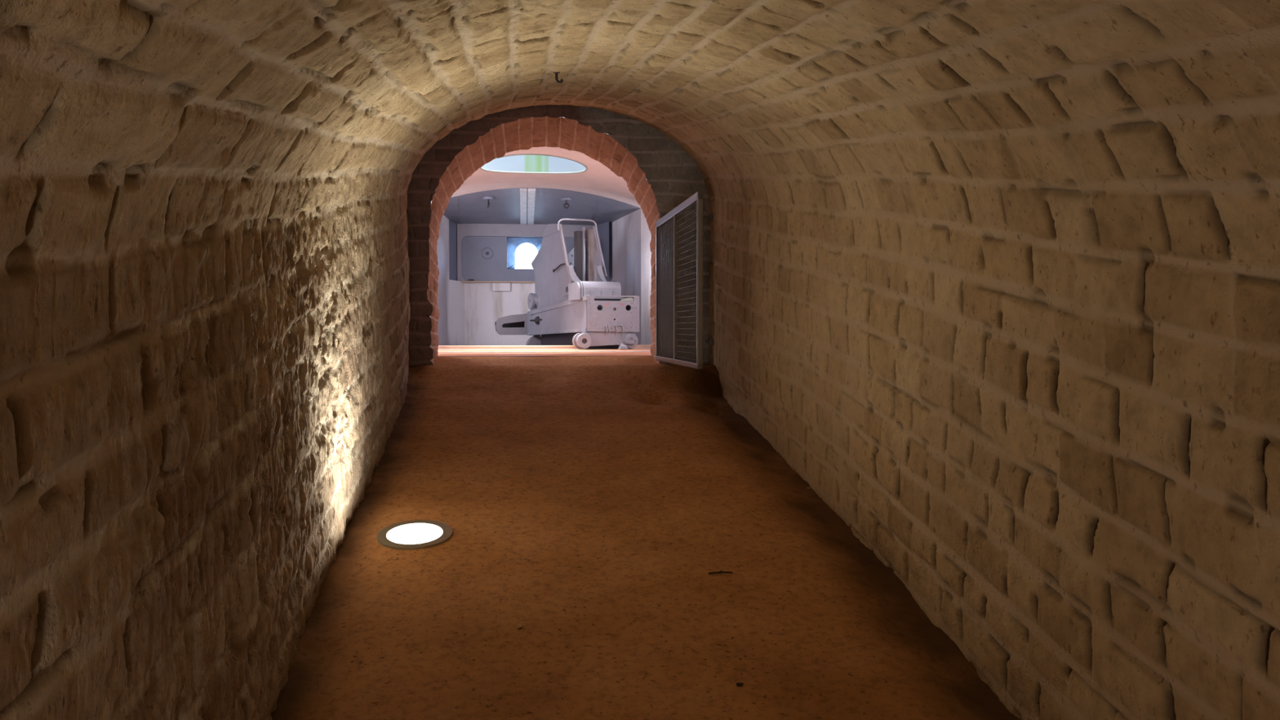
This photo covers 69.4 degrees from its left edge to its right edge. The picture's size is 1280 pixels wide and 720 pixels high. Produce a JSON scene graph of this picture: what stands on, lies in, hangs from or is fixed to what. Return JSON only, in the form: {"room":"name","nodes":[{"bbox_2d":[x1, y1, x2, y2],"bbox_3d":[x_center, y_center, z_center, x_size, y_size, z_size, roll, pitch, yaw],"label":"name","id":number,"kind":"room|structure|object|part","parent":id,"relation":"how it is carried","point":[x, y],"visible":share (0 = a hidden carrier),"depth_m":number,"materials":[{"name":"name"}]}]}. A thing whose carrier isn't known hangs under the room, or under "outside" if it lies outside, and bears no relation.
{"room":"underground passage","nodes":[
{"label":"underground passage","id":0,"kind":"room"},
{"bbox_2d":[0,182,410,719],"bbox_3d":[-0.990,0.529,1.904,0.177,3.399,10.364,0,2,-8],"label":"wall","id":1,"kind":"structure","parent":0,"point":[198,407],"depth_m":1.89,"materials":[{"name":"brick"}]},
{"bbox_2d":[436,215,449,345],"bbox_3d":[-2.835,-1.119,9.969,0.473,2.350,5.490,0,2,2],"label":"wall","id":2,"kind":"structure","parent":0,"point":[442,246],"depth_m":12.21,"materials":[{"name":"white paint"}]},
{"bbox_2d":[448,280,541,345],"bbox_3d":[-1.551,-0.585,13.122,2.215,1.066,0.550,0,2,-6],"label":"wall","id":3,"kind":"structure","parent":0,"point":[475,308],"depth_m":13.32,"materials":[{"name":"white paint"}]},
{"bbox_2d":[460,280,534,283],"bbox_3d":[-1.542,-1.122,13.341,2.125,0.016,0.200,0,2,-6],"label":"trim","id":4,"kind":"structure","parent":3,"relation":"attached to","point":[460,281],"depth_m":13.19,"materials":[{"name":"paint"}]},
{"bbox_2d":[492,282,510,291],"bbox_3d":[-1.994,-1.050,13.309,0.254,0.122,0.090,0,2,-6],"label":"trim","id":5,"kind":"structure","parent":3,"relation":"attached to","point":[496,286],"depth_m":13.27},
{"bbox_2d":[448,220,608,281],"bbox_3d":[-1.593,-1.541,13.120,2.259,0.844,1.020,0,2,-6],"label":"panel","id":6,"kind":"object","parent":3,"relation":"attached to","point":[485,252],"visible":0.51,"depth_m":13.19,"materials":[{"name":"grey paint"}]},
{"bbox_3d":[-2.631,-1.530,12.825,0.008,0.844,0.673,0,2,6],"label":"plate","id":7,"kind":"part","parent":6,"relation":"part of","materials":[{"name":"grey paint"}]},
{"bbox_3d":[-1.621,-1.547,13.297,1.981,0.844,0.080,0,2,-6],"label":"shield plate","id":8,"kind":"part","parent":6,"relation":"part of","materials":[{"name":"grey paint"}]},
{"bbox_3d":[-0.542,-1.541,13.129,0.013,0.844,0.537,-1,2,-26],"label":"plate","id":9,"kind":"part","parent":6,"relation":"part of","materials":[{"name":"grey paint"}]},
{"bbox_2d":[481,155,586,172],"bbox_3d":[-1.097,-2.211,9.527,1.096,0.465,1.096,0,2,-6],"label":"skylight","id":10,"kind":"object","parent":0,"point":[522,163],"depth_m":10.03,"materials":[{"name":"clear glass"}]},
{"bbox_2d":[480,153,587,173],"bbox_3d":[-1.097,-2.001,9.534,1.108,0.057,1.108,0,2,-6],"label":"trim","id":11,"kind":"structure","parent":10,"relation":"attached to","point":[585,170],"depth_m":9.79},
{"bbox_2d":[443,187,639,225],"bbox_3d":[-1.103,-1.855,12.251,3.538,0.623,2.130,0,2,-6],"label":"ceiling","id":12,"kind":"structure","parent":0,"point":[468,208],"depth_m":12.01,"materials":[{"name":"grey paint"}]},
{"bbox_2d":[482,196,494,207],"bbox_3d":[-1.885,-1.959,11.494,0.156,0.125,0.156,0,2,-6],"label":"ceiling hook","id":13,"kind":"object","parent":12,"relation":"attached to","point":[487,198],"visible":1,"depth_m":11.46,"materials":[{"name":"grey paint"}]},
{"bbox_3d":[-1.885,-2.008,11.493,0.156,0.026,0.156,0,2,-6],"label":"round plate","id":14,"kind":"part","parent":13,"relation":"part of","materials":[{"name":"grey paint"}]},
{"bbox_2d":[520,188,535,224],"bbox_3d":[-1.479,-1.996,12.133,0.191,0.227,1.932,0,2,-7],"label":"ceiling beam","id":15,"kind":"structure","parent":12,"relation":"attached to","point":[531,193],"depth_m":11.94,"materials":[{"name":"metal"}]},
{"bbox_3d":[-1.528,-1.995,12.127,0.091,0.226,1.932,0,2,-7],"label":"flange plate","id":16,"kind":"part","parent":15,"relation":"part of","materials":[{"name":"paint"}]},
{"bbox_3d":[-1.432,-1.996,12.136,0.096,0.227,1.925,0,2,-7],"label":"flange plate","id":17,"kind":"part","parent":15,"relation":"part of","materials":[{"name":"paint"}]},
{"bbox_2d":[560,197,572,208],"bbox_3d":[-0.926,-1.969,11.639,0.156,0.130,0.156,0,2,-6],"label":"ceiling hook","id":18,"kind":"object","parent":12,"relation":"attached to","point":[566,199],"visible":1,"depth_m":11.62,"materials":[{"name":"grey paint"}]},
{"bbox_3d":[-0.926,-2.021,11.637,0.156,0.026,0.156,0,2,-6],"label":"round plate","id":19,"kind":"part","parent":18,"relation":"part of","materials":[{"name":"grey paint"}]},
{"bbox_2d":[451,146,640,208],"bbox_3d":[-1.020,-1.575,9.296,5.000,0.880,3.800,0,2,-6],"label":"ceiling","id":20,"kind":"structure","parent":0,"point":[598,180],"depth_m":10.37,"materials":[{"name":"white paint"}]},
{"bbox_2d":[406,104,711,365],"bbox_3d":[-0.597,-1.007,7.008,2.700,2.369,0.030,0,2,-6],"label":"wall","id":21,"kind":"structure","parent":0,"point":[673,176],"depth_m":7.02,"materials":[{"name":"brick"}]},
{"bbox_2d":[426,115,660,364],"bbox_3d":[-0.739,-0.840,7.258,1.780,2.019,0.520,0,2,-6],"label":"doorway","id":22,"kind":"structure","parent":21,"relation":"in","point":[526,133],"depth_m":7.22,"materials":[{"name":"brick"}]},
{"bbox_2d":[655,191,703,368],"bbox_3d":[0.244,-0.498,6.282,0.036,1.053,1.625,0,2,-8],"label":"gate","id":23,"kind":"object","parent":22,"relation":"attached to","point":[664,271],"visible":1,"depth_m":6.26,"materials":[{"name":"metal"}]},
{"bbox_3d":[0.192,-0.504,6.648,0.007,0.980,0.754,0,2,-8],"label":"panel","id":24,"kind":"part","parent":23,"relation":"part of","materials":[{"name":"metal"}]},
{"bbox_3d":[0.247,-1.000,6.243,0.036,0.048,1.581,0,2,-8],"label":"rail","id":25,"kind":"part","parent":23,"relation":"part of","materials":[{"name":"metal"}]},
{"bbox_3d":[0.247,0.011,6.278,0.032,0.035,1.581,0,2,-8],"label":"rail","id":26,"kind":"part","parent":23,"relation":"part of","materials":[{"name":"metal"}]},
{"bbox_3d":[0.300,-0.478,5.884,0.006,0.980,0.764,0,2,-8],"label":"panel","id":27,"kind":"part","parent":23,"relation":"part of","materials":[{"name":"metal"}]},
{"bbox_2d":[607,208,652,344],"bbox_3d":[0.488,-1.138,10.513,0.438,2.350,5.880,-1,2,-17],"label":"wall","id":28,"kind":"structure","parent":0,"point":[629,236],"depth_m":11.63,"materials":[{"name":"white paint"}]},
{"bbox_2d":[437,347,650,352],"bbox_3d":[-1.299,-0.110,9.950,7.733,0.026,2.701,0,2,-6],"label":"trim","id":29,"kind":"structure","parent":28,"relation":"attached to","point":[649,348],"depth_m":8.74,"materials":[{"name":"paint"}]},
{"bbox_2d":[438,344,651,349],"bbox_3d":[-1.387,-0.076,10.756,5.439,0.210,1.519,0,2,-6],"label":"trim","id":30,"kind":"structure","parent":28,"relation":"attached to","point":[638,346],"depth_m":10.00,"materials":[{"name":"paint"}]},
{"bbox_2d":[0,0,1279,233],"bbox_3d":[0.010,-0.608,1.973,2.346,2.323,10.360,0,2,-6],"label":"ceiling","id":31,"kind":"structure","parent":0,"point":[1147,112],"depth_m":2.20,"materials":[{"name":"brick"}]},
{"bbox_2d":[553,71,563,83],"bbox_3d":[-0.410,-1.431,4.639,0.050,0.086,0.030,0,2,-6],"label":"iron hook","id":32,"kind":"object","parent":31,"relation":"attached to","point":[555,73],"visible":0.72,"depth_m":4.63,"materials":[{"name":"black metal"}]},
{"bbox_2d":[271,347,1021,719],"bbox_3d":[-0.575,0.975,5.306,6.000,1.862,17.000,0,2,-6],"label":"floor","id":33,"kind":"structure","parent":0,"point":[604,554],"depth_m":3.46,"materials":[{"name":"brown soil"}]},
{"bbox_2d":[376,520,453,550],"bbox_3d":[-0.932,0.735,3.829,0.316,0.086,0.312,0,2,-6],"label":"recessed light","id":34,"kind":"object","parent":33,"relation":"in","point":[412,534],"visible":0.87,"depth_m":3.81,"materials":[{"name":"white glass"}]},
{"bbox_3d":[-0.931,0.731,3.825,0.226,0.061,0.227,0,2,-6],"label":"lamp glass","id":35,"kind":"part","parent":34,"relation":"part of","materials":[{"name":"white glass"}]},
{"bbox_2d":[516,622,523,628],"bbox_3d":[-0.395,0.873,3.043,0.021,0.010,0.044,0,2,-6],"label":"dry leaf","id":36,"kind":"object","parent":33,"relation":"on","point":[520,624],"visible":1,"depth_m":3.04,"materials":[{"name":"brown plant"}]},
{"bbox_2d":[617,342,628,349],"bbox_3d":[-0.178,-0.144,9.741,0.088,0.064,0.090,-1,2,-23],"label":"chock","id":37,"kind":"object","parent":33,"relation":"on","point":[622,346],"visible":1,"depth_m":9.71,"materials":[{"name":"grey paint"}]},
{"bbox_2d":[708,570,732,573],"bbox_3d":[0.303,0.802,3.495,0.092,0.011,0.031,0,2,-6],"label":"twig","id":38,"kind":"object","parent":33,"relation":"on","point":[720,571],"visible":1,"depth_m":3.48,"materials":[{"name":"brown wood"}]},
{"bbox_2d":[736,682,743,686],"bbox_3d":[0.294,0.957,2.727,0.022,0.009,0.018,-2,3,-44],"label":"crumb","id":39,"kind":"object","parent":33,"relation":"on","point":[740,684],"visible":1,"depth_m":2.72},
{"bbox_2d":[706,186,1279,719],"bbox_3d":[1.163,0.522,2.138,0.116,3.397,10.361,0,2,-7],"label":"wall","id":40,"kind":"structure","parent":0,"point":[1060,435],"depth_m":2.57,"materials":[{"name":"brick"}]},
{"bbox_2d":[696,213,713,221],"bbox_3d":[0.504,-1.088,7.033,0.148,0.062,0.060,0,2,-6],"label":"bracket","id":41,"kind":"object","parent":40,"relation":"attached to","point":[710,217],"visible":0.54,"depth_m":7.02,"materials":[{"name":"metal"}]},
{"bbox_3d":[0.553,-1.087,7.038,0.050,0.060,0.060,0,2,-6],"label":"wall plate","id":42,"kind":"part","parent":41,"relation":"part of","materials":[{"name":"metal"}]},
{"bbox_2d":[705,337,713,345],"bbox_3d":[0.538,-0.143,7.069,0.080,0.060,0.060,0,2,-6],"label":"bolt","id":43,"kind":"object","parent":40,"relation":"attached to","point":[709,340],"visible":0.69,"depth_m":7.04,"materials":[{"name":"metal"}]},
{"bbox_3d":[0.553,-0.143,7.071,0.050,0.060,0.060,0,2,-6],"label":"wall plate","id":44,"kind":"part","parent":43,"relation":"part of","materials":[{"name":"metal"}]},
{"label":"floor","id":45,"kind":"structure","parent":0,"visible":0},
{"bbox_2d":[494,218,639,349],"bbox_3d":[-0.931,-0.815,10.820,1.060,1.620,2.516,-1,2,-21],"label":"forklift","id":46,"kind":"object","parent":45,"relation":"on","point":[576,306],"visible":0.88,"depth_m":10.43,"materials":[{"name":"grey paint"}]},
{"bbox_3d":[-0.997,-0.507,10.785,0.030,0.419,2.375,-1,2,-23],"label":"frame","id":47,"kind":"part","parent":46,"relation":"part of","materials":[{"name":"grey paint"}]},
{"bbox_3d":[-0.705,-0.738,9.928,0.025,0.187,0.340,-1,2,-23],"label":"casing","id":48,"kind":"part","parent":46,"relation":"part of","materials":[{"name":"grey paint"}]},
{"bbox_3d":[-0.636,-1.168,10.431,0.022,0.659,0.040,-1,2,-23],"label":"guide rod","id":49,"kind":"part","parent":46,"relation":"part of","materials":[{"name":"grey paint"}]},
{"bbox_3d":[-0.467,-0.753,10.027,0.430,0.187,0.340,-1,2,-23],"label":"casing","id":50,"kind":"part","parent":46,"relation":"part of","materials":[{"name":"grey paint"}]},
{"bbox_3d":[-0.335,-0.488,9.935,0.523,0.360,0.010,-1,2,-23],"label":"plate","id":51,"kind":"part","parent":46,"relation":"part of","materials":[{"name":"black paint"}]},
{"bbox_3d":[-0.285,-0.492,9.815,0.577,0.389,0.197,0,2,-6],"label":"plate","id":52,"kind":"part","parent":46,"relation":"part of","materials":[{"name":"grey paint"}]},
{"bbox_3d":[-0.477,-0.515,11.003,0.030,0.419,2.375,-1,2,-23],"label":"frame","id":53,"kind":"part","parent":46,"relation":"part of","materials":[{"name":"grey paint"}]}
]}

